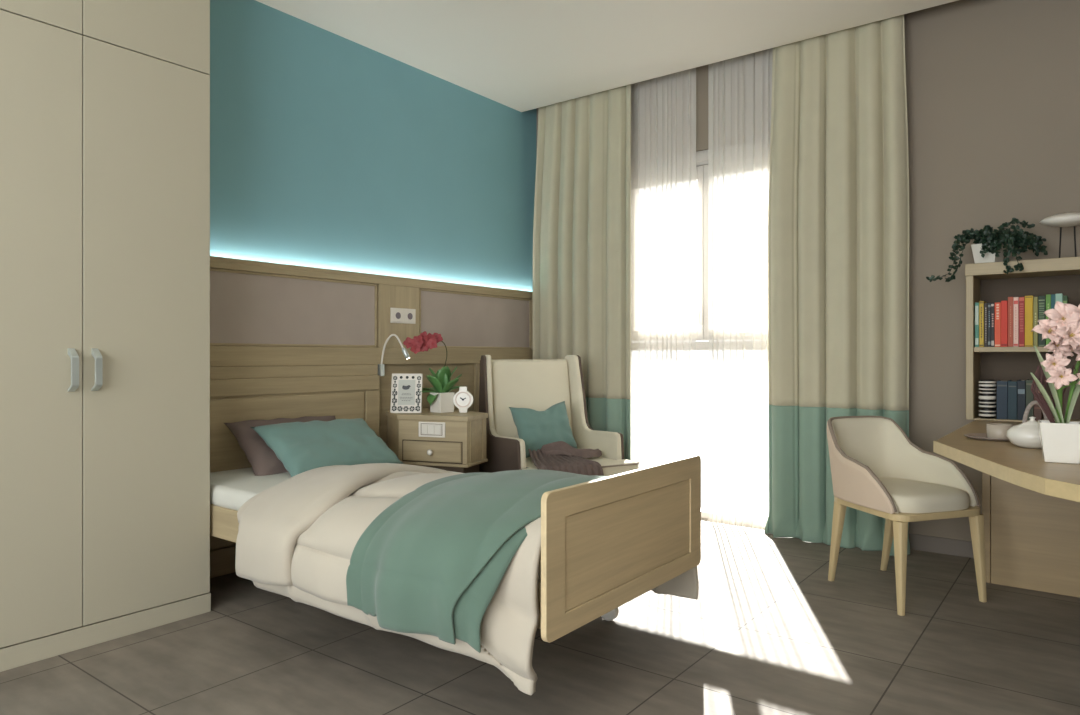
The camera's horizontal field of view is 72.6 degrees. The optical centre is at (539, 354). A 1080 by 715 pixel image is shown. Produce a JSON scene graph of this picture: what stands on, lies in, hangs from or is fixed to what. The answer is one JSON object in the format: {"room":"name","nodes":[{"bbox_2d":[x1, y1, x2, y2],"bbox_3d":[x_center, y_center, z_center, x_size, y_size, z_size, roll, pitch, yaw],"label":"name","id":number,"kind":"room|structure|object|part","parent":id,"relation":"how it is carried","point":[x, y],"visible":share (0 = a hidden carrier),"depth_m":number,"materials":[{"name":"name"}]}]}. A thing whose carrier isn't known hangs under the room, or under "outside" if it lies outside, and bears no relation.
{"room":"care facility","nodes":[
{"label":"care facility","id":0,"kind":"room"},
{"bbox_2d":[210,0,535,291],"bbox_3d":[-1.802,-0.498,3.027,0.100,3.000,6.038,0,0,37],"label":"wall","id":1,"kind":"structure","parent":0,"point":[329,150],"depth_m":4.00,"materials":[{"name":"teal paint"}]},
{"bbox_2d":[210,256,532,577],"bbox_3d":[-0.816,0.279,4.202,0.044,1.447,2.666,0,0,37],"label":"panelling","id":2,"kind":"object","parent":1,"relation":"attached to","point":[262,313],"visible":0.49,"depth_m":3.94,"materials":[{"name":"brown wood"}]},
{"bbox_3d":[-0.809,0.942,4.196,0.025,0.120,2.666,0,0,37],"label":"rail","id":3,"kind":"part","parent":2,"relation":"part of","materials":[{"name":"brown wood"}]},
{"bbox_3d":[-1.263,-0.217,3.605,0.017,0.350,1.175,0,0,37],"label":"inset moulding","id":4,"kind":"part","parent":2,"relation":"part of","materials":[{"name":"brown wood"}]},
{"bbox_3d":[-0.809,-0.419,4.196,0.025,0.052,2.666,0,0,37],"label":"rail","id":5,"kind":"part","parent":2,"relation":"part of","materials":[{"name":"brown wood"}]},
{"bbox_3d":[-0.809,0.006,4.196,0.025,0.095,2.666,0,0,37],"label":"rail","id":6,"kind":"part","parent":2,"relation":"part of","materials":[{"name":"brown wood"}]},
{"bbox_2d":[378,334,409,375],"bbox_3d":[-0.806,0.001,4.053,0.180,0.233,0.035,0,0,6],"label":"reading lamp","id":7,"kind":"object","parent":2,"relation":"attached to","point":[381,367],"visible":1,"depth_m":4.05,"materials":[{"name":"silver metal"}]},
{"bbox_2d":[390,308,415,323],"bbox_3d":[-0.780,-0.224,4.202,0.014,0.085,0.186,0,0,37],"label":"wall socket","id":8,"kind":"object","parent":2,"relation":"attached to","point":[397,315],"visible":1,"depth_m":4.20,"materials":[{"name":"beige plastic"}]},
{"bbox_3d":[-0.391,-0.217,4.752,0.017,0.350,1.067,0,0,37],"label":"inset moulding","id":9,"kind":"part","parent":2,"relation":"part of","materials":[{"name":"brown wood"}]},
{"bbox_2d":[0,507,1079,714],"bbox_3d":[0.035,1.042,1.725,4.600,0.080,6.188,0,0,37],"label":"floor","id":10,"kind":"structure","parent":0,"point":[767,631],"depth_m":2.44,"materials":[{"name":"grey tile"}]},
{"bbox_2d":[0,0,210,671],"bbox_3d":[-1.723,-0.346,2.639,0.491,2.697,0.915,0,0,37],"label":"wardrobe","id":11,"kind":"object","parent":10,"relation":"on","point":[105,104],"visible":1,"depth_m":2.56,"materials":[{"name":"beige paint"}]},
{"bbox_3d":[-1.704,-1.394,2.334,0.020,0.600,0.448,0,0,37],"label":"door","id":12,"kind":"part","parent":11,"relation":"part of","materials":[{"name":"beige paint"}]},
{"bbox_3d":[-1.704,-0.083,2.334,0.020,2.015,0.448,0,0,37],"label":"door","id":13,"kind":"part","parent":11,"relation":"part of","materials":[{"name":"beige paint"}]},
{"bbox_3d":[-1.567,0.051,2.468,0.036,0.146,0.022,0,0,37],"label":"door handle","id":14,"kind":"part","parent":11,"relation":"part of","materials":[{"name":"silver metal"}]},
{"bbox_3d":[-1.522,0.051,2.526,0.036,0.146,0.022,0,0,37],"label":"door handle","id":15,"kind":"part","parent":11,"relation":"part of","materials":[{"name":"silver metal"}]},
{"bbox_3d":[-1.430,-1.394,2.694,0.020,0.600,0.448,0,0,37],"label":"door","id":16,"kind":"part","parent":11,"relation":"part of","materials":[{"name":"beige paint"}]},
{"bbox_3d":[-1.430,-0.083,2.694,0.020,2.015,0.448,0,0,37],"label":"door","id":17,"kind":"part","parent":11,"relation":"part of","materials":[{"name":"beige paint"}]},
{"bbox_2d":[386,408,487,472],"bbox_3d":[-0.561,0.657,3.990,0.626,0.690,0.444,0,0,38],"label":"nightstand","id":18,"kind":"object","parent":10,"relation":"on","point":[455,441],"visible":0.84,"depth_m":3.81,"materials":[{"name":"brown wood"}]},
{"bbox_2d":[390,374,422,412],"bbox_3d":[-0.719,0.206,3.978,0.168,0.212,0.059,0,0,5],"label":"picture frame","id":19,"kind":"object","parent":18,"relation":"on","point":[406,394],"visible":1,"depth_m":3.97,"materials":[{"name":"beige plastic"}]},
{"bbox_2d":[419,422,444,437],"bbox_3d":[-0.558,0.385,3.797,0.150,0.078,0.008,0,0,18],"label":"switch plate","id":20,"kind":"object","parent":18,"relation":"attached to","point":[426,429],"depth_m":3.79,"materials":[{"name":"white plastic"}]},
{"bbox_3d":[-0.558,0.499,3.799,0.330,0.101,0.013,0,0,18],"label":"drawer","id":21,"kind":"part","parent":18,"relation":"part of","materials":[{"name":"brown wood"}]},
{"bbox_2d":[403,331,461,412],"bbox_3d":[-0.578,0.091,4.012,0.315,0.440,0.164,0,0,6],"label":"potted orchid","id":22,"kind":"object","parent":18,"relation":"on","point":[440,398],"visible":0.98,"depth_m":3.97,"materials":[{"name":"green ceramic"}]},
{"bbox_3d":[-0.708,-0.066,3.974,0.065,0.064,0.018,0,0,4],"label":"flower","id":23,"kind":"part","parent":22,"relation":"part of","materials":[{"name":"red plant"}]},
{"bbox_3d":[-0.670,-0.034,3.966,0.060,0.058,0.011,0,0,-15],"label":"flower","id":24,"kind":"part","parent":22,"relation":"part of","materials":[{"name":"red plant"}]},
{"bbox_3d":[-0.653,-0.072,3.957,0.060,0.073,0.014,0,0,15],"label":"flower","id":25,"kind":"part","parent":22,"relation":"part of","materials":[{"name":"red plant"}]},
{"bbox_3d":[-0.626,-0.101,3.966,0.044,0.056,0.013,0,0,-19],"label":"flower","id":26,"kind":"part","parent":22,"relation":"part of","materials":[{"name":"red plant"}]},
{"bbox_3d":[-0.619,-0.051,3.972,0.068,0.067,0.020,0,0,4],"label":"flower","id":27,"kind":"part","parent":22,"relation":"part of","materials":[{"name":"red plant"}]},
{"bbox_3d":[-0.595,-0.089,3.965,0.071,0.060,0.014,0,0,-16],"label":"flower","id":28,"kind":"part","parent":22,"relation":"part of","materials":[{"name":"red plant"}]},
{"bbox_3d":[-0.582,-0.061,3.958,0.063,0.062,0.011,0,0,10],"label":"flower","id":29,"kind":"part","parent":22,"relation":"part of","materials":[{"name":"red plant"}]},
{"bbox_3d":[-0.552,-0.092,3.973,0.060,0.059,0.015,0,0,10],"label":"flower","id":30,"kind":"part","parent":22,"relation":"part of","materials":[{"name":"red plant"}]},
{"bbox_3d":[-0.534,0.258,4.009,0.098,0.108,0.098,0,0,-45],"label":"pot","id":31,"kind":"part","parent":22,"relation":"part of","materials":[{"name":"white ceramic"}]},
{"bbox_3d":[-0.561,0.565,3.990,0.622,0.015,0.440,0,0,38],"label":"moulding","id":32,"kind":"part","parent":18,"relation":"part of","materials":[{"name":"brown wood"}]},
{"bbox_2d":[453,386,473,412],"bbox_3d":[-0.413,0.240,3.961,0.112,0.142,0.034,0,0,0],"label":"clock","id":33,"kind":"object","parent":18,"relation":"on","point":[463,399],"visible":1,"depth_m":3.95,"materials":[{"name":"white plastic"}]},
{"bbox_3d":[-0.356,0.448,3.773,0.004,0.215,0.008,0,0,18],"label":"moulding","id":34,"kind":"part","parent":18,"relation":"part of","materials":[{"name":"brown wood"}]},
{"bbox_3d":[-0.303,0.448,3.913,0.004,0.215,0.008,0,0,18],"label":"moulding","id":35,"kind":"part","parent":18,"relation":"part of","materials":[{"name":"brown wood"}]},
{"bbox_2d":[210,365,700,642],"bbox_3d":[-0.444,0.528,2.954,2.056,0.948,1.186,0,0,37],"label":"bed","id":36,"kind":"object","parent":10,"relation":"on","point":[608,542],"visible":0.48,"depth_m":2.35,"materials":[{"name":"brown wood"}]},
{"bbox_3d":[-1.237,0.486,3.582,0.032,0.752,1.146,0,0,37],"label":"headboard","id":37,"kind":"part","parent":36,"relation":"part of","materials":[{"name":"brown wood"}]},
{"bbox_2d":[210,467,540,579],"bbox_3d":[-0.525,0.559,2.852,1.975,0.088,0.865,0,0,37],"label":"mattress","id":38,"kind":"object","parent":36,"relation":"on","point":[230,489],"visible":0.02,"depth_m":2.91,"materials":[{"name":"white fabric"}]},
{"bbox_2d":[224,416,335,475],"bbox_3d":[-1.123,0.425,3.429,0.277,0.262,0.603,0,0,37],"label":"pillow","id":39,"kind":"object","parent":38,"relation":"on","point":[263,460],"visible":0.32,"depth_m":3.23,"materials":[{"name":"brown fabric"}]},
{"bbox_2d":[251,418,403,476],"bbox_3d":[-0.968,0.426,3.412,0.295,0.241,0.653,0,0,34],"label":"pillow","id":40,"kind":"object","parent":38,"relation":"on","point":[301,447],"visible":0.89,"depth_m":3.32,"materials":[{"name":"teal fabric"}]},
{"bbox_2d":[235,463,698,694],"bbox_3d":[-0.313,0.619,2.639,1.414,0.515,1.184,0,0,37],"label":"duvet","id":41,"kind":"object","parent":38,"relation":"on","point":[297,538],"visible":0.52,"depth_m":2.28,"materials":[{"name":"beige fabric"}]},
{"bbox_2d":[346,469,607,652],"bbox_3d":[-0.010,0.558,2.353,0.554,0.389,1.139,0,0,37],"label":"blanket","id":42,"kind":"object","parent":41,"relation":"on","point":[433,562],"visible":0.74,"depth_m":1.95,"materials":[{"name":"green fabric"}]},
{"bbox_3d":[-0.775,0.652,2.513,1.993,0.120,0.025,0,0,37],"label":"rail","id":43,"kind":"part","parent":36,"relation":"part of","materials":[{"name":"brown wood"}]},
{"bbox_3d":[0.284,0.542,2.227,0.018,0.383,0.910,0,0,37],"label":"footboard","id":44,"kind":"part","parent":36,"relation":"part of","materials":[{"name":"brown wood"}]},
{"bbox_2d":[479,355,639,475],"bbox_3d":[0.078,0.500,4.195,0.708,1.003,0.731,0,0,-31],"label":"armchair","id":45,"kind":"object","parent":10,"relation":"on","point":[535,384],"visible":0.56,"depth_m":4.31,"materials":[{"name":"brown fabric"}]},
{"bbox_3d":[-0.057,0.450,4.423,0.528,0.845,0.170,0,0,-31],"label":"backrest","id":46,"kind":"part","parent":45,"relation":"part of","materials":[{"name":"beige fabric"}]},
{"bbox_2d":[509,401,577,457],"bbox_3d":[0.026,0.427,4.229,0.397,0.311,0.185,0,0,-33],"label":"cushion","id":47,"kind":"object","parent":45,"relation":"on","point":[537,429],"visible":0.82,"depth_m":4.17,"materials":[{"name":"teal fabric"}]},
{"bbox_2d":[528,441,603,475],"bbox_3d":[0.165,0.642,3.970,0.432,0.320,0.513,0,0,-7],"label":"throw blanket","id":48,"kind":"object","parent":45,"relation":"on","point":[559,455],"visible":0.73,"depth_m":4.00,"materials":[{"name":"brown fabric"}]},
{"bbox_2d":[522,457,637,475],"bbox_3d":[0.120,0.647,4.125,0.694,0.115,0.555,0,0,-31],"label":"seat cushion","id":49,"kind":"object","parent":45,"relation":"on","point":[611,466],"depth_m":4.01,"materials":[{"name":"beige fabric"}]},
{"bbox_2d":[827,416,986,615],"bbox_3d":[1.516,0.641,3.142,0.494,0.722,0.523,0,0,-19],"label":"desk chair","id":50,"kind":"object","parent":10,"relation":"on","point":[876,469],"visible":1,"depth_m":3.11,"materials":[{"name":"beige fabric"}]},
{"bbox_3d":[1.317,0.825,3.251,0.058,0.354,0.070,0,0,-19],"label":"leg","id":51,"kind":"part","parent":50,"relation":"part of","materials":[{"name":"brown wood"}]},
{"bbox_3d":[1.601,0.825,3.375,0.048,0.354,0.124,0,0,-14],"label":"leg","id":52,"kind":"part","parent":50,"relation":"part of","materials":[{"name":"brown wood"}]},
{"bbox_3d":[1.403,0.825,2.860,0.056,0.354,0.060,0,0,-19],"label":"leg","id":53,"kind":"part","parent":50,"relation":"part of","materials":[{"name":"brown wood"}]},
{"bbox_3d":[1.527,0.634,3.115,0.444,0.028,0.450,0,0,-19],"label":"seat frame","id":54,"kind":"part","parent":50,"relation":"part of","materials":[{"name":"brown wood"}]},
{"bbox_3d":[1.527,0.582,3.117,0.415,0.075,0.445,0,0,-19],"label":"seat","id":55,"kind":"part","parent":50,"relation":"part of","materials":[{"name":"beige fabric"}]},
{"bbox_3d":[1.781,0.825,2.995,0.060,0.354,0.048,0,0,-19],"label":"leg","id":56,"kind":"part","parent":50,"relation":"part of","materials":[{"name":"brown wood"}]},
{"bbox_2d":[933,420,1079,597],"bbox_3d":[1.938,0.652,2.408,1.098,0.700,2.190,0,0,37],"label":"desk","id":57,"kind":"object","parent":10,"relation":"on","point":[1031,504],"visible":0.84,"depth_m":3.08,"materials":[{"name":"brown wood"}]},
{"bbox_2d":[964,433,1009,440],"bbox_3d":[1.632,0.296,2.643,0.188,0.011,0.188,0,0,37],"label":"tray","id":58,"kind":"object","parent":57,"relation":"on","point":[979,436],"visible":0.61,"depth_m":2.63,"materials":[{"name":"brown"}]},
{"bbox_2d":[986,423,1013,438],"bbox_3d":[1.626,0.271,2.600,0.082,0.052,0.082,0,0,37],"label":"cup","id":59,"kind":"object","parent":58,"relation":"on","point":[994,430],"visible":0.72,"depth_m":2.57,"materials":[{"name":"beige ceramic"}]},
{"bbox_2d":[965,257,1079,421],"bbox_3d":[2.506,-0.062,3.189,1.124,0.724,0.258,0,0,37],"label":"bookcase","id":60,"kind":"object","parent":57,"relation":"on","point":[991,363],"visible":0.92,"depth_m":3.42,"materials":[{"name":"brown wood"}]},
{"bbox_3d":[2.074,-0.034,3.519,0.030,0.668,0.254,0,0,37],"label":"panel","id":61,"kind":"part","parent":60,"relation":"part of","materials":[{"name":"brown wood"}]},
{"bbox_2d":[975,303,978,346],"bbox_3d":[2.082,-0.141,3.486,0.015,0.206,0.161,0,0,37],"label":"book","id":62,"kind":"object","parent":60,"relation":"on","point":[976,304],"visible":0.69,"depth_m":3.42,"materials":[{"name":"paper"}]},
{"bbox_2d":[979,301,986,346],"bbox_3d":[2.096,-0.144,3.474,0.018,0.212,0.161,0,0,37],"label":"book","id":63,"kind":"object","parent":60,"relation":"on","point":[981,303],"visible":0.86,"depth_m":3.41,"materials":[{"name":"paper"}]},
{"bbox_2d":[984,303,987,346],"bbox_3d":[2.110,-0.139,3.464,0.013,0.204,0.161,0,0,37],"label":"book","id":64,"kind":"object","parent":60,"relation":"on","point":[985,304],"visible":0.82,"depth_m":3.40,"materials":[{"name":"paper"}]},
{"bbox_2d":[926,218,1047,281],"bbox_3d":[2.088,-0.489,3.440,0.475,0.296,0.244,0,0,36],"label":"trailing plant","id":65,"kind":"object","parent":60,"relation":"on","point":[990,245],"visible":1,"depth_m":3.40,"materials":[{"name":"green plant"}]},
{"bbox_3d":[2.123,-0.474,3.480,0.111,0.100,0.111,0,0,-37],"label":"pot","id":66,"kind":"part","parent":65,"relation":"part of","materials":[{"name":"white ceramic"}]},
{"bbox_2d":[978,379,995,418],"bbox_3d":[2.082,0.203,3.423,0.071,0.180,0.071,0,0,37],"label":"canister","id":67,"kind":"object","parent":60,"relation":"on","point":[987,397],"visible":1,"depth_m":3.40,"materials":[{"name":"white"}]},
{"bbox_2d":[988,303,990,346],"bbox_3d":[2.121,-0.139,3.456,0.012,0.204,0.161,0,0,37],"label":"book","id":68,"kind":"object","parent":60,"relation":"on","point":[989,304],"visible":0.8,"depth_m":3.39,"materials":[{"name":"paper"}]},
{"bbox_2d":[991,303,994,346],"bbox_3d":[2.132,-0.139,3.447,0.013,0.204,0.161,0,0,37],"label":"book","id":69,"kind":"object","parent":60,"relation":"on","point":[992,304],"visible":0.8,"depth_m":3.38,"materials":[{"name":"paper"}]},
{"bbox_2d":[995,302,1000,346],"bbox_3d":[2.147,-0.139,3.436,0.024,0.204,0.161,0,0,37],"label":"book","id":70,"kind":"object","parent":60,"relation":"on","point":[998,304],"visible":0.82,"depth_m":3.37,"materials":[{"name":"paper"}]},
{"bbox_2d":[997,380,1009,418],"bbox_3d":[2.161,0.206,3.425,0.042,0.174,0.161,0,0,37],"label":"book","id":71,"kind":"object","parent":60,"relation":"on","point":[1002,386],"visible":0.87,"depth_m":3.36,"materials":[{"name":"paper"}]},
{"bbox_2d":[1001,301,1007,346],"bbox_3d":[2.168,-0.143,3.420,0.025,0.210,0.161,0,0,37],"label":"book","id":72,"kind":"object","parent":60,"relation":"on","point":[1004,304],"visible":0.78,"depth_m":3.36,"materials":[{"name":"paper"}]},
{"bbox_2d":[1008,297,1012,346],"bbox_3d":[2.187,-0.151,3.405,0.020,0.226,0.161,0,0,37],"label":"book","id":73,"kind":"object","parent":60,"relation":"on","point":[1010,299],"visible":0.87,"depth_m":3.34,"materials":[{"name":"paper"}]},
{"bbox_2d":[1008,380,1016,419],"bbox_3d":[2.193,0.206,3.401,0.034,0.174,0.161,0,0,37],"label":"book","id":74,"kind":"object","parent":60,"relation":"on","point":[1012,385],"visible":0.78,"depth_m":3.34,"materials":[{"name":"paper"}]},
{"bbox_2d":[1013,297,1018,346],"bbox_3d":[2.204,-0.150,3.393,0.019,0.224,0.161,0,0,37],"label":"book","id":75,"kind":"object","parent":60,"relation":"on","point":[1015,299],"visible":0.89,"depth_m":3.33,"materials":[{"name":"paper"}]},
{"bbox_2d":[1017,380,1025,419],"bbox_3d":[2.220,0.204,3.381,0.030,0.178,0.161,0,0,37],"label":"book","id":76,"kind":"object","parent":60,"relation":"on","point":[1021,384],"visible":0.73,"depth_m":3.32,"materials":[{"name":"paper"}]},
{"bbox_2d":[1019,297,1024,346],"bbox_3d":[2.221,-0.150,3.380,0.022,0.224,0.161,0,0,37],"label":"book","id":77,"kind":"object","parent":60,"relation":"on","point":[1021,299],"visible":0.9,"depth_m":3.31,"materials":[{"name":"paper"}]},
{"bbox_3d":[2.507,-0.025,3.190,1.056,0.023,0.242,0,0,37],"label":"shelf","id":78,"kind":"part","parent":60,"relation":"part of","materials":[{"name":"brown wood"}]},
{"bbox_3d":[2.507,0.297,3.190,1.056,0.006,0.242,0,0,37],"label":"shelf","id":79,"kind":"part","parent":60,"relation":"part of","materials":[{"name":"brown wood"}]},
{"bbox_2d":[1025,296,1033,346],"bbox_3d":[2.242,-0.152,3.364,0.030,0.228,0.161,0,0,37],"label":"book","id":80,"kind":"object","parent":60,"relation":"on","point":[1028,299],"visible":0.84,"depth_m":3.30,"materials":[{"name":"paper"}]},
{"bbox_2d":[1026,379,1033,419],"bbox_3d":[2.244,0.203,3.362,0.028,0.180,0.161,0,0,37],"label":"book","id":81,"kind":"object","parent":60,"relation":"on","point":[1029,395],"visible":0.39,"depth_m":3.30,"materials":[{"name":"paper"}]},
{"bbox_2d":[1033,297,1037,346],"bbox_3d":[2.262,-0.149,3.349,0.016,0.222,0.161,0,0,37],"label":"book","id":82,"kind":"object","parent":60,"relation":"on","point":[1035,299],"visible":0.65,"depth_m":3.29,"materials":[{"name":"paper"}]},
{"bbox_2d":[1034,384,1043,420],"bbox_3d":[2.268,0.205,3.344,0.028,0.178,0.161,0,0,37],"label":"book","id":83,"kind":"object","parent":60,"relation":"on","point":[1038,413],"visible":0.27,"depth_m":3.28,"materials":[{"name":"paper"}]},
{"bbox_2d":[1038,296,1045,346],"bbox_3d":[2.280,-0.151,3.335,0.026,0.226,0.161,0,0,37],"label":"book","id":84,"kind":"object","parent":60,"relation":"on","point":[1041,299],"visible":0.61,"depth_m":3.27,"materials":[{"name":"paper"}]},
{"bbox_2d":[1046,294,1050,344],"bbox_3d":[2.299,-0.153,3.320,0.018,0.230,0.161,0,0,37],"label":"book","id":85,"kind":"object","parent":60,"relation":"on","point":[1048,297],"visible":0.26,"depth_m":3.26,"materials":[{"name":"paper"}]},
{"bbox_2d":[1051,294,1054,308],"bbox_3d":[2.314,-0.153,3.310,0.015,0.230,0.160,0,0,37],"label":"book","id":86,"kind":"object","parent":60,"relation":"on","point":[1052,295],"visible":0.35,"depth_m":3.25,"materials":[{"name":"paper"}]},
{"bbox_2d":[1055,294,1062,302],"bbox_3d":[2.330,-0.154,3.297,0.025,0.232,0.160,0,0,37],"label":"book","id":87,"kind":"object","parent":60,"relation":"on","point":[1058,297],"visible":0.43,"depth_m":3.23,"materials":[{"name":"paper"}]},
{"bbox_2d":[1039,212,1079,257],"bbox_3d":[2.337,-0.527,3.258,0.208,0.206,0.208,0,0,37],"label":"table lamp","id":88,"kind":"object","parent":60,"relation":"on","point":[1065,219],"visible":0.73,"depth_m":3.22,"materials":[{"name":"beige plastic"}]},
{"bbox_3d":[2.337,-0.599,3.258,0.208,0.063,0.208,0,0,37],"label":"lamp shade","id":89,"kind":"part","parent":88,"relation":"part of","materials":[{"name":"beige plastic"}]},
{"bbox_3d":[2.323,-0.500,3.284,0.011,0.152,0.006,0,0,37],"label":"leg","id":90,"kind":"part","parent":88,"relation":"part of","materials":[{"name":"black metal"}]},
{"bbox_3d":[2.366,-0.500,3.251,0.011,0.152,0.006,0,0,37],"label":"leg","id":91,"kind":"part","parent":88,"relation":"part of","materials":[{"name":"black metal"}]},
{"bbox_2d":[1063,296,1068,303],"bbox_3d":[2.348,-0.149,3.284,0.017,0.222,0.161,0,0,37],"label":"book","id":92,"kind":"object","parent":60,"relation":"on","point":[1065,298],"visible":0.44,"depth_m":3.22,"materials":[{"name":"paper"}]},
{"bbox_2d":[1007,400,1047,448],"bbox_3d":[1.610,0.225,2.404,0.144,0.153,0.150,0,0,37],"label":"teapot","id":93,"kind":"object","parent":57,"relation":"on","point":[1026,434],"visible":0.75,"depth_m":2.38,"materials":[{"name":"white ceramic"}]},
{"bbox_3d":[1.608,0.213,2.401,0.060,0.025,0.060,0,0,37],"label":"lid","id":94,"kind":"part","parent":93,"relation":"part of","materials":[{"name":"white ceramic"}]},
{"bbox_3d":[1.620,0.203,2.399,0.085,0.110,0.013,0,0,12],"label":"handle","id":95,"kind":"part","parent":93,"relation":"part of","materials":[{"name":"white ceramic"}]},
{"bbox_3d":[2.382,0.671,2.947,0.982,0.662,0.045,0,0,37],"label":"pedestal panel","id":96,"kind":"part","parent":57,"relation":"part of","materials":[{"name":"brown wood"}]},
{"bbox_2d":[1030,301,1079,463],"bbox_3d":[1.501,0.076,2.036,0.246,0.451,0.165,0,0,31],"label":"potted plant","id":97,"kind":"object","parent":57,"relation":"on","point":[1059,437],"visible":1,"depth_m":2.04,"materials":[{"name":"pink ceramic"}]},
{"bbox_3d":[1.414,-0.065,2.039,0.088,0.080,0.055,0,0,31],"label":"flower","id":98,"kind":"part","parent":97,"relation":"part of","materials":[{"name":"pink plant"}]},
{"bbox_3d":[1.423,0.026,2.030,0.070,0.074,0.028,0,0,31],"label":"flower","id":99,"kind":"part","parent":97,"relation":"part of","materials":[{"name":"pink plant"}]},
{"bbox_3d":[1.425,-0.039,2.029,0.084,0.086,0.034,0,0,-11],"label":"flower","id":100,"kind":"part","parent":97,"relation":"part of","materials":[{"name":"pink plant"}]},
{"bbox_3d":[1.475,0.245,2.082,0.103,0.112,0.103,0,0,31],"label":"pot","id":101,"kind":"part","parent":97,"relation":"part of","materials":[{"name":"white ceramic"}]},
{"bbox_3d":[1.446,-0.014,2.044,0.062,0.064,0.038,0,0,4],"label":"flower","id":102,"kind":"part","parent":97,"relation":"part of","materials":[{"name":"pink plant"}]},
{"bbox_3d":[1.442,-0.100,2.028,0.088,0.099,0.044,0,0,31],"label":"flower","id":103,"kind":"part","parent":97,"relation":"part of","materials":[{"name":"pink plant"}]},
{"bbox_3d":[1.433,0.062,2.019,0.073,0.067,0.027,0,0,31],"label":"flower","id":104,"kind":"part","parent":97,"relation":"part of","materials":[{"name":"pink plant"}]},
{"bbox_3d":[1.456,-0.055,2.016,0.098,0.087,0.038,0,0,4],"label":"flower","id":105,"kind":"part","parent":97,"relation":"part of","materials":[{"name":"pink plant"}]},
{"bbox_3d":[1.500,0.085,2.072,0.056,0.025,0.016,0,0,31],"label":"flower stem","id":106,"kind":"part","parent":97,"relation":"part of","materials":[{"name":"plant"}]},
{"bbox_3d":[1.487,-0.106,2.016,0.090,0.082,0.036,0,0,20],"label":"flower","id":107,"kind":"part","parent":97,"relation":"part of","materials":[{"name":"pink plant"}]},
{"bbox_3d":[1.526,-0.003,2.038,0.091,0.099,0.043,0,0,31],"label":"flower","id":108,"kind":"part","parent":97,"relation":"part of","materials":[{"name":"pink plant"}]},
{"bbox_2d":[256,0,957,111],"bbox_3d":[-0.011,-1.888,1.665,4.600,0.380,6.038,0,0,37],"label":"ceiling","id":109,"kind":"structure","parent":0,"point":[519,55],"depth_m":3.87,"materials":[{"name":"white paint"}]},
{"bbox_2d":[533,84,630,459],"bbox_3d":[0.264,-0.486,4.886,0.789,2.974,0.142,0,0,37],"label":"curtain","id":110,"kind":"object","parent":109,"relation":"hanging from","point":[582,221],"visible":0.53,"depth_m":4.84,"materials":[{"name":"beige fabric"}]},
{"bbox_2d":[631,68,695,468],"bbox_3d":[0.765,-0.486,4.617,0.456,2.974,0.052,0,0,37],"label":"sheer curtain","id":111,"kind":"object","parent":109,"relation":"hanging from","point":[663,108],"visible":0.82,"depth_m":4.62,"materials":[{"name":"white fabric"}]},
{"bbox_2d":[708,48,772,529],"bbox_3d":[1.193,-0.486,4.287,0.458,2.974,0.046,0,0,37],"label":"sheer curtain","id":112,"kind":"object","parent":109,"relation":"hanging from","point":[739,88],"visible":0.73,"depth_m":4.32,"materials":[{"name":"white fabric"}]},
{"bbox_2d":[764,14,909,555],"bbox_3d":[1.553,-0.486,3.904,0.749,2.974,0.156,0,0,37],"label":"curtain","id":113,"kind":"object","parent":109,"relation":"hanging from","point":[838,207],"visible":0.7,"depth_m":3.90,"materials":[{"name":"beige fabric"}]},
{"bbox_2d":[536,0,1079,540],"bbox_3d":[1.753,-0.498,3.985,4.400,3.000,0.090,0,0,37],"label":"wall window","id":114,"kind":"structure","parent":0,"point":[993,86],"depth_m":3.65,"materials":[{"name":"beige paint"}]},
{"bbox_2d":[696,150,708,518],"bbox_3d":[1.039,-0.128,4.499,1.240,2.260,0.100,0,0,37],"label":"window","id":115,"kind":"structure","parent":114,"relation":"attached to","point":[702,333],"depth_m":4.51,"materials":[{"name":"grey"}]},
{"bbox_3d":[0.805,-0.625,4.691,0.531,1.075,0.054,0,0,37],"label":"sash","id":116,"kind":"part","parent":115,"relation":"part of","materials":[{"name":"grey"}]},
{"bbox_3d":[0.979,-0.248,4.503,0.016,0.120,0.034,0,0,37],"label":"handle","id":117,"kind":"part","parent":115,"relation":"part of","materials":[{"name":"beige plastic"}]},
{"bbox_3d":[1.030,-1.216,4.488,1.220,0.055,0.012,0,0,37],"label":"shutter box lid","id":118,"kind":"part","parent":115,"relation":"part of","materials":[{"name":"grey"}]},
{"bbox_3d":[1.258,-0.625,4.346,0.603,1.075,0.054,0,0,37],"label":"sash","id":119,"kind":"part","parent":115,"relation":"part of","materials":[{"name":"grey"}]},
{"bbox_2d":[909,533,973,557],"bbox_3d":[1.722,0.962,3.944,4.400,0.080,0.012,0,0,37],"label":"baseboard","id":120,"kind":"structure","parent":114,"relation":"attached to","point":[955,547],"depth_m":3.71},
{"bbox_2d":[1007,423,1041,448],"bbox_3d":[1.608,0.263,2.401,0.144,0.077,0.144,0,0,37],"label":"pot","id":121,"kind":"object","parent":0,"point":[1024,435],"depth_m":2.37,"materials":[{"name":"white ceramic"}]}
]}

